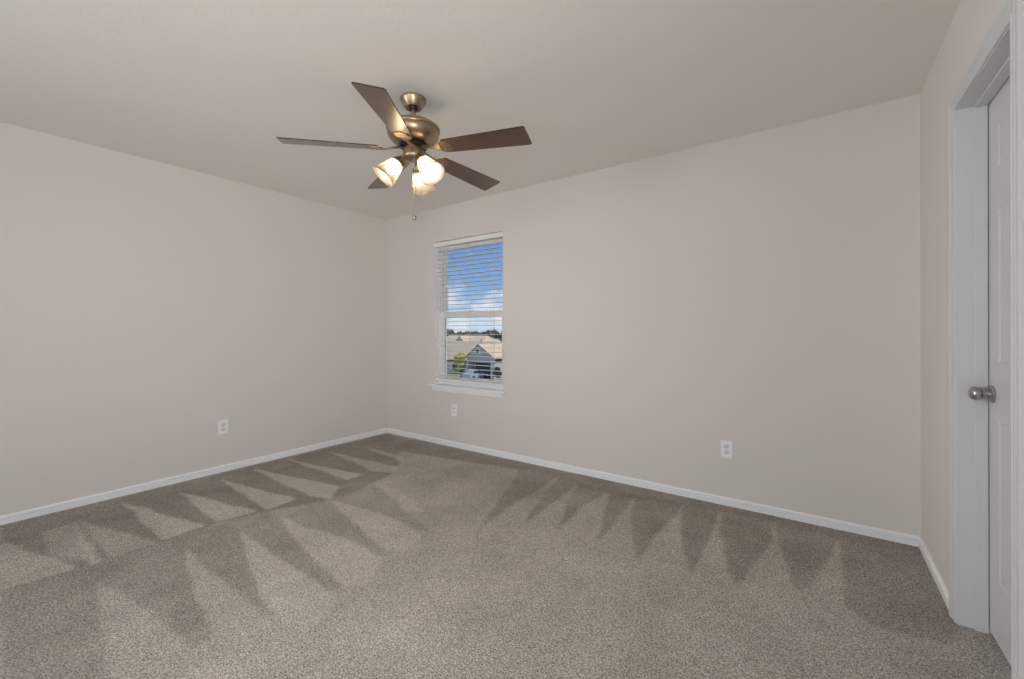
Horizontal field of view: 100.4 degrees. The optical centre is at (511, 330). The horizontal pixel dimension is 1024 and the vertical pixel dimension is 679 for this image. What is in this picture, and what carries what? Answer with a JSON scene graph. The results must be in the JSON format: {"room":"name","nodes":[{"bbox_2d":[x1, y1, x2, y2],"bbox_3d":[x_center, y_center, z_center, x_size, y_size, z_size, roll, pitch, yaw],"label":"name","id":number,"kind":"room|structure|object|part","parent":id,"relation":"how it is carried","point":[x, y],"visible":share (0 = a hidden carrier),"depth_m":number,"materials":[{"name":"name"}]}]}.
{"room":"empty bedroom","nodes":[
{"label":"empty bedroom","id":0,"kind":"room"},
{"bbox_2d":[0,122,386,515],"bbox_3d":[-3.499,-0.042,2.136,0.140,2.440,6.886,0,0,36],"label":"wall","id":1,"kind":"structure","parent":0,"point":[146,305],"depth_m":3.22,"materials":[{"name":"white paint"}]},
{"bbox_2d":[0,428,386,524],"bbox_3d":[-3.397,1.150,2.142,0.016,0.054,6.730,0,0,36],"label":"baseboard","id":2,"kind":"structure","parent":1,"relation":"attached to","point":[30,513],"depth_m":3.21,"materials":[{"name":"white wood"}]},
{"bbox_2d":[218,419,227,434],"bbox_3d":[-2.400,0.803,3.543,0.009,0.117,0.072,0,0,36],"label":"wall outlet","id":3,"kind":"object","parent":1,"relation":"attached to","point":[222,424],"visible":1,"depth_m":3.54,"materials":[{"name":"white plastic"}]},
{"bbox_2d":[0,0,960,219],"bbox_3d":[-1.550,-1.391,0.556,6.154,0.250,7.586,0,0,36],"label":"ceiling","id":4,"kind":"structure","parent":0,"point":[209,87],"depth_m":2.10,"materials":[{"name":"white paint"}]},
{"bbox_2d":[276,82,531,220],"bbox_3d":[-0.514,-0.929,2.363,1.288,0.678,1.244,0,0,36],"label":"ceiling fan","id":5,"kind":"object","parent":4,"relation":"hanging from","point":[414,134],"visible":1,"depth_m":2.25,"materials":[{"name":"brown wood"}]},
{"bbox_3d":[-0.948,-0.972,2.223,0.478,0.006,0.139,-2,13,-16],"label":"blade","id":6,"kind":"part","parent":5,"relation":"part of","materials":[{"name":"brown wood"}]},
{"bbox_3d":[-0.557,-0.972,1.915,0.139,0.006,0.478,12,3,2],"label":"blade","id":7,"kind":"part","parent":5,"relation":"part of","materials":[{"name":"brown wood"}]},
{"bbox_3d":[-0.672,-0.855,2.293,0.143,0.166,0.158,0,0,36],"label":"lamp shade","id":8,"kind":"part","parent":5,"relation":"part of","materials":[{"name":"white glass"}]},
{"bbox_3d":[-0.776,-0.972,2.689,0.139,0.006,0.478,-15,6,-33],"label":"blade","id":9,"kind":"part","parent":5,"relation":"part of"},
{"bbox_3d":[-0.525,-0.782,2.290,0.003,0.328,0.003,0,0,36],"label":"pull chain","id":10,"kind":"part","parent":5,"relation":"part of","materials":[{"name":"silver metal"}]},
{"bbox_3d":[-0.529,-0.856,2.475,0.137,0.166,0.160,0,0,36],"label":"lamp shade","id":11,"kind":"part","parent":5,"relation":"part of","materials":[{"name":"white glass"}]},
{"bbox_3d":[-0.460,-0.883,2.272,0.074,0.079,0.051,0,0,36],"label":"light bulb","id":12,"kind":"part","parent":5,"relation":"part of","materials":[{"name":"white glass"}]},
{"bbox_3d":[-0.439,-0.856,2.255,0.163,0.166,0.140,0,0,36],"label":"lamp shade","id":13,"kind":"part","parent":5,"relation":"part of","materials":[{"name":"white glass"}]},
{"bbox_3d":[-0.279,-0.973,2.670,0.139,0.006,0.478,-16,-12,37],"label":"blade","id":14,"kind":"part","parent":5,"relation":"part of","materials":[{"name":"brown wood"}]},
{"bbox_3d":[-0.144,-0.973,2.192,0.478,0.006,0.139,2,-11,20],"label":"blade","id":15,"kind":"part","parent":5,"relation":"part of","materials":[{"name":"brown wood"}]},
{"bbox_2d":[0,433,1010,678],"bbox_3d":[-1.274,1.323,0.633,5.504,0.300,7.026,0,0,36],"label":"floor","id":16,"kind":"structure","parent":0,"point":[385,555],"depth_m":1.94,"materials":[{"name":"carpet"}]},
{"bbox_2d":[386,94,920,536],"bbox_3d":[0.420,-0.051,3.653,4.754,2.440,0.140,0,0,36],"label":"wall","id":17,"kind":"structure","parent":0,"point":[760,292],"depth_m":2.88,"materials":[{"name":"white paint"}]},
{"bbox_2d":[451,404,456,415],"bbox_3d":[-0.580,0.802,4.278,0.072,0.117,0.009,0,0,36],"label":"wall outlet","id":18,"kind":"object","parent":17,"relation":"attached to","point":[453,406],"visible":1,"depth_m":4.28,"materials":[{"name":"white plastic"}]},
{"bbox_2d":[428,383,505,397],"bbox_3d":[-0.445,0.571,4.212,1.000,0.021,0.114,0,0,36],"label":"trim","id":19,"kind":"structure","parent":17,"relation":"attached to","point":[500,391],"depth_m":4.17,"materials":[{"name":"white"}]},
{"bbox_2d":[439,237,502,388],"bbox_3d":[-0.388,-0.173,4.273,0.900,1.488,0.070,0,0,36],"label":"window","id":20,"kind":"structure","parent":17,"relation":"in","point":[442,325],"depth_m":4.48,"materials":[{"name":"white plastic"}]},
{"bbox_2d":[434,231,502,385],"bbox_3d":[-0.433,-0.197,4.210,0.892,1.429,0.076,0,0,36],"label":"window blind","id":21,"kind":"object","parent":20,"relation":"attached to","point":[497,234],"visible":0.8,"depth_m":4.20,"materials":[{"name":"white plastic"}]},
{"bbox_3d":[-0.668,-0.187,4.391,0.010,1.373,0.054,0,0,36],"label":"ladder cord","id":22,"kind":"part","parent":21,"relation":"part of","materials":[{"name":"white fabric"}]},
{"bbox_3d":[-0.425,0.508,4.218,0.884,0.018,0.050,0,0,36],"label":"rail","id":23,"kind":"part","parent":21,"relation":"part of","materials":[{"name":"white plastic"}]},
{"bbox_3d":[-0.423,-0.187,4.216,0.010,1.373,0.054,0,0,36],"label":"ladder cord","id":24,"kind":"part","parent":21,"relation":"part of","materials":[{"name":"white fabric"}]},
{"bbox_3d":[-0.179,-0.188,4.042,0.010,1.373,0.054,0,0,36],"label":"ladder cord","id":25,"kind":"part","parent":21,"relation":"part of","materials":[{"name":"white fabric"}]},
{"bbox_3d":[-0.392,0.173,4.266,0.832,0.724,0.026,0,0,36],"label":"sash","id":26,"kind":"part","parent":20,"relation":"part of","materials":[{"name":"white plastic"}]},
{"bbox_3d":[-0.377,-0.508,4.288,0.832,0.745,0.024,0,0,36],"label":"sash","id":27,"kind":"part","parent":20,"relation":"part of","materials":[{"name":"white plastic"}]},
{"bbox_2d":[386,428,920,546],"bbox_3d":[0.378,1.143,3.589,4.474,0.054,0.016,0,0,36],"label":"baseboard","id":28,"kind":"structure","parent":17,"relation":"attached to","point":[903,538],"depth_m":2.94,"materials":[{"name":"white"}]},
{"bbox_2d":[721,440,732,458],"bbox_3d":[1.430,0.793,2.841,0.072,0.117,0.009,0,0,36],"label":"wall outlet","id":29,"kind":"object","parent":17,"relation":"attached to","point":[726,446],"visible":1,"depth_m":2.84,"materials":[{"name":"white plastic"}]},
{"bbox_2d":[920,0,1005,590],"bbox_3d":[0.254,-0.050,-0.547,0.140,2.440,6.886,0,0,36],"label":"wall","id":30,"kind":"structure","parent":0,"point":[972,20],"depth_m":1.96,"materials":[{"name":"white paint"}]},
{"bbox_2d":[918,538,948,609],"bbox_3d":[0.234,1.143,-0.446,0.016,0.054,6.717,0,0,36],"label":"baseboard","id":31,"kind":"structure","parent":30,"relation":"attached to","point":[931,565],"depth_m":1.98,"materials":[{"name":"white wood"}]},
{"bbox_2d":[948,0,1016,678],"bbox_3d":[1.644,0.114,1.411,0.157,2.105,0.727,0,0,36],"label":"door","id":32,"kind":"structure","parent":30,"relation":"in","point":[982,446],"depth_m":1.64,"materials":[{"name":"white wood"}]},
{"bbox_2d":[1016,0,1023,678],"bbox_3d":[1.164,0.115,0.739,0.157,2.105,0.910,0,0,36],"label":"door frame","id":33,"kind":"structure","parent":30,"relation":"in","point":[1019,3],"depth_m":1.14,"materials":[{"name":"white wood"}]},
{"label":"outside","id":34,"kind":"structure","parent":0,"visible":0},
{"bbox_2d":[447,372,501,380],"bbox_3d":[31.986,6.028,225.290,450.000,3.050,396.254,0,0,36],"label":"ground","id":35,"kind":"structure","parent":34,"point":[448,374],"depth_m":72.03,"materials":[{"name":"green plant"}]},
{"bbox_2d":[448,329,454,335],"bbox_3d":[-23.237,3.416,159.255,5.025,8.604,5.232,0,0,37],"label":"tree","id":36,"kind":"object","parent":35,"relation":"on","point":[450,331],"visible":0.27,"depth_m":158.02,"materials":[{"name":"green plant"}]},
{"bbox_2d":[454,352,466,376],"bbox_3d":[-8.394,5.607,68.760,2.094,4.100,1.840,0,0,-19],"label":"street tree","id":37,"kind":"object","parent":35,"relation":"on","point":[461,359],"visible":0.87,"depth_m":68.25,"materials":[{"name":"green plant"}]},
{"bbox_2d":[448,335,499,340],"bbox_3d":[-12.590,4.547,119.943,17.900,6.200,10.400,0,0,36],"label":"house","id":38,"kind":"structure","parent":35,"relation":"on","point":[485,338],"depth_m":116.12,"materials":[{"name":"beige"}]},
{"bbox_2d":[447,338,501,378],"bbox_3d":[-7.389,4.511,76.921,31.400,6.250,13.150,0,0,36],"label":"house","id":39,"kind":"structure","parent":35,"relation":"on","point":[453,347],"depth_m":69.30,"materials":[{"name":"beige"}]},
{"bbox_3d":[-3.114,6.332,66.216,0.340,2.590,0.300,0,0,36],"label":"porch post","id":40,"kind":"part","parent":39,"relation":"part of","materials":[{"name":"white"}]},
{"bbox_2d":[484,330,492,337],"bbox_3d":[-7.727,3.808,148.593,4.605,7.745,4.796,0,0,19],"label":"tree","id":41,"kind":"object","parent":35,"relation":"on","point":[489,331],"visible":0.23,"depth_m":146.95,"materials":[{"name":"green plant"}]},
{"bbox_2d":[484,329,498,339],"bbox_3d":[-7.162,3.546,155.544,5.153,8.273,4.948,0,0,33],"label":"tree","id":42,"kind":"object","parent":35,"relation":"on","point":[496,331],"visible":0.14,"depth_m":154.62,"materials":[{"name":"green plant"}]},
{"bbox_2d":[492,367,501,377],"bbox_3d":[-2.173,6.580,65.169,1.477,2.163,1.664,0,0,36],"label":"shrub","id":43,"kind":"object","parent":35,"relation":"on","point":[496,368],"visible":0.73,"depth_m":64.75,"materials":[{"name":"green plant"}]},
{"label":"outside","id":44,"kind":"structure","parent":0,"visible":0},
{"bbox_3d":[-9.000,7.674,62.620,5.700,0.130,13.400,0,0,36],"label":"driveway","id":45,"kind":"object","parent":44,"visible":0},
{"bbox_2d":[462,370,487,378],"bbox_3d":[-5.757,6.882,66.815,1.800,1.440,4.400,0,0,36],"label":"parked car","id":46,"kind":"object","parent":45,"relation":"on","point":[476,372],"visible":0.7,"depth_m":65.73,"materials":[{"name":"grey paint"}]}
]}

